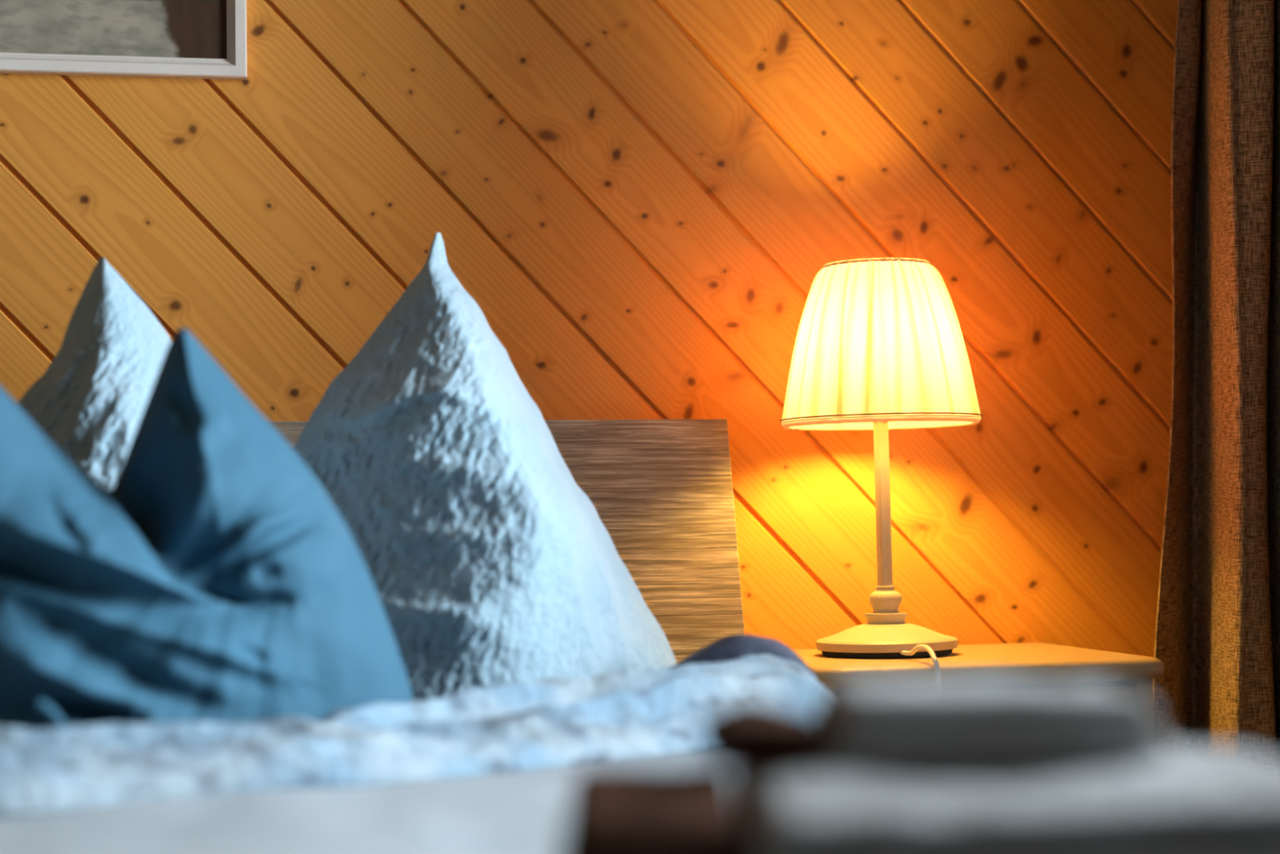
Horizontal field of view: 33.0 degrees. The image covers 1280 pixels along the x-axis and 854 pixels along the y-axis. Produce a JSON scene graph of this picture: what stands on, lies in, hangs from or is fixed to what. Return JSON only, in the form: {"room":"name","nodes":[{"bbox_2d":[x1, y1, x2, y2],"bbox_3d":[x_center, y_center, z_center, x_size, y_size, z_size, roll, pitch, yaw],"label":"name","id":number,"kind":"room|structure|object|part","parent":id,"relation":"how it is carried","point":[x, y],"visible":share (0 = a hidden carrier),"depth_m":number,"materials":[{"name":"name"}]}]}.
{"room":"bedroom","nodes":[
{"label":"bedroom","id":0,"kind":"room"},
{"bbox_2d":[0,0,1177,679],"bbox_3d":[-0.729,-0.323,2.470,3.110,2.350,0.100,0,-3,-12],"label":"wall","id":1,"kind":"structure","parent":0,"point":[643,202],"depth_m":2.59,"materials":[{"name":"brown wood"}]},
{"bbox_2d":[0,0,246,79],"bbox_3d":[-0.699,-0.707,2.435,0.498,0.620,0.018,0,-3,-12],"label":"picture frame","id":2,"kind":"object","parent":1,"relation":"attached to","point":[192,39],"visible":1,"depth_m":2.45,"materials":[{"name":"white paint"}]},
{"bbox_2d":[0,0,226,58],"bbox_3d":[-0.700,-0.707,2.440,0.456,0.578,0.002,0,-3,-12],"label":"print","id":3,"kind":"object","parent":2,"relation":"on","point":[29,28],"depth_m":2.45},
{"bbox_3d":[-0.694,-0.408,2.421,0.498,0.022,0.018,0,-3,-12],"label":"frame rail","id":4,"kind":"part","parent":2,"relation":"part of","materials":[{"name":"white paint"}]},
{"bbox_3d":[-0.466,-0.708,2.485,0.022,0.620,0.018,0,-3,-12],"label":"frame rail","id":5,"kind":"part","parent":2,"relation":"part of","materials":[{"name":"white paint"}]},
{"bbox_3d":[-0.262,0.789,0.316,3.310,0.080,4.400,0,-3,-12],"label":"floor","id":6,"kind":"structure","parent":0,"visible":0},
{"bbox_2d":[268,418,744,663],"bbox_3d":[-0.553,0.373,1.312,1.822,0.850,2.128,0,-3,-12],"label":"headboard","id":7,"kind":"object","parent":6,"relation":"on","point":[661,491],"visible":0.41,"depth_m":2.47,"materials":[{"name":"brown wood"}]},
{"bbox_3d":[-0.544,0.364,1.220,1.732,0.222,1.875,0,-3,-12],"label":"mattress","id":8,"kind":"object","parent":7,"relation":"on","visible":0},
{"bbox_2d":[0,750,737,853],"bbox_3d":[-0.544,0.358,1.208,1.820,0.224,1.930,0,-3,-12],"label":"sheet","id":9,"kind":"object","parent":8,"relation":"on","point":[522,811],"visible":0.22,"depth_m":1.38,"materials":[{"name":"white fabric"}]},
{"bbox_2d":[17,257,171,489],"bbox_3d":[-0.500,0.058,2.020,0.213,0.450,0.204,-2,-3,29],"label":"pillow","id":10,"kind":"object","parent":9,"relation":"on","point":[91,400],"visible":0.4,"depth_m":2.01,"materials":[{"name":"white fabric"}]},
{"bbox_2d":[0,327,413,728],"bbox_3d":[-0.390,0.090,1.708,0.438,0.355,0.276,0,-3,-12],"label":"pillow","id":11,"kind":"object","parent":9,"relation":"on","point":[217,579],"visible":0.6,"depth_m":1.69,"materials":[{"name":"blue fabric"}]},
{"bbox_2d":[0,634,826,815],"bbox_3d":[-0.611,0.224,1.552,1.783,0.083,0.374,0,-3,-23],"label":"duvet","id":12,"kind":"object","parent":9,"relation":"on","point":[521,725],"visible":0.83,"depth_m":1.62,"materials":[{"name":"fabric"}]},
{"bbox_2d":[293,232,676,700],"bbox_3d":[-0.176,0.042,2.122,0.341,0.482,0.344,-3,-3,35],"label":"pillow","id":13,"kind":"object","parent":9,"relation":"on","point":[484,556],"visible":0.82,"depth_m":2.01,"materials":[{"name":"white fabric"}]},
{"bbox_2d":[560,766,746,853],"bbox_3d":[0.006,0.187,0.928,0.088,0.070,0.177,-1,-3,0],"label":"towel","id":14,"kind":"object","parent":9,"relation":"on","point":[613,811],"visible":1,"depth_m":0.86,"materials":[{"name":"brown fabric"}]},
{"bbox_2d":[732,742,1279,853],"bbox_3d":[0.167,0.182,0.918,0.248,0.075,0.274,-1,-3,0],"label":"towel","id":15,"kind":"object","parent":9,"relation":"on","point":[1205,799],"visible":0.91,"depth_m":0.82,"materials":[{"name":"grey fabric"}]},
{"bbox_2d":[702,702,832,768],"bbox_3d":[0.057,0.139,0.993,0.053,0.022,0.118,-1,-3,0],"label":"towel","id":16,"kind":"object","parent":15,"relation":"on","point":[747,735],"visible":1,"depth_m":0.94,"materials":[{"name":"fabric"}]},
{"bbox_2d":[813,676,1168,767],"bbox_3d":[0.156,0.133,0.990,0.143,0.032,0.119,-1,-3,0],"label":"towel","id":17,"kind":"object","parent":15,"relation":"on","point":[966,721],"visible":1,"depth_m":0.93,"materials":[{"name":"grey fabric"}]},
{"bbox_2d":[791,642,1164,706],"bbox_3d":[0.343,0.544,2.414,0.399,0.578,0.367,0,-3,-12],"label":"nightstand","id":18,"kind":"object","parent":6,"relation":"on","point":[1038,662],"visible":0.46,"depth_m":2.29,"materials":[{"name":"paint"}]},
{"bbox_2d":[779,257,982,677],"bbox_3d":[0.289,0.197,2.395,0.229,0.772,0.331,-1,-3,-12],"label":"table lamp","id":19,"kind":"object","parent":18,"relation":"on","point":[879,347],"visible":1,"depth_m":2.38,"materials":[{"name":"fabric"}]},
{"bbox_3d":[0.272,-0.094,2.458,0.225,0.176,0.225,-1,-3,-12],"label":"lamp shade","id":20,"kind":"part","parent":19,"relation":"part of","materials":[{"name":"fabric"}]},
{"bbox_3d":[0.278,0.201,2.445,0.048,0.043,0.048,-1,-3,-12],"label":"turned stem","id":21,"kind":"part","parent":19,"relation":"part of","materials":[{"name":"wood"}]},
{"bbox_3d":[0.310,0.405,2.292,0.036,0.348,0.141,-1,-3,-12],"label":"cord","id":22,"kind":"part","parent":19,"relation":"part of","materials":[{"name":"plastic"}]},
{"bbox_3d":[0.510,0.505,2.461,0.020,0.456,0.324,0,-3,-12],"label":"panel","id":23,"kind":"part","parent":18,"relation":"part of","materials":[{"name":"paint"}]},
{"bbox_3d":[0.365,0.378,2.275,0.334,0.198,0.021,0,-3,-12],"label":"drawer","id":24,"kind":"part","parent":18,"relation":"part of","materials":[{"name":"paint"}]},
{"bbox_3d":[1.278,-0.431,0.754,0.100,2.350,4.300,0,-3,-12],"label":"wall","id":25,"kind":"structure","parent":0,"visible":0},
{"bbox_3d":[0.986,-1.495,1.378,0.200,0.019,2.741,0,-3,-12],"label":"curtain rod","id":26,"kind":"object","parent":25,"relation":"attached to","visible":0},
{"bbox_2d":[1152,0,1279,761],"bbox_3d":[0.737,-0.307,2.331,0.207,2.220,0.604,0,-3,-12],"label":"curtain","id":27,"kind":"object","parent":26,"relation":"hanging from","point":[1217,633],"visible":0.97,"depth_m":2.50,"materials":[{"name":"brown fabric"}]}
]}

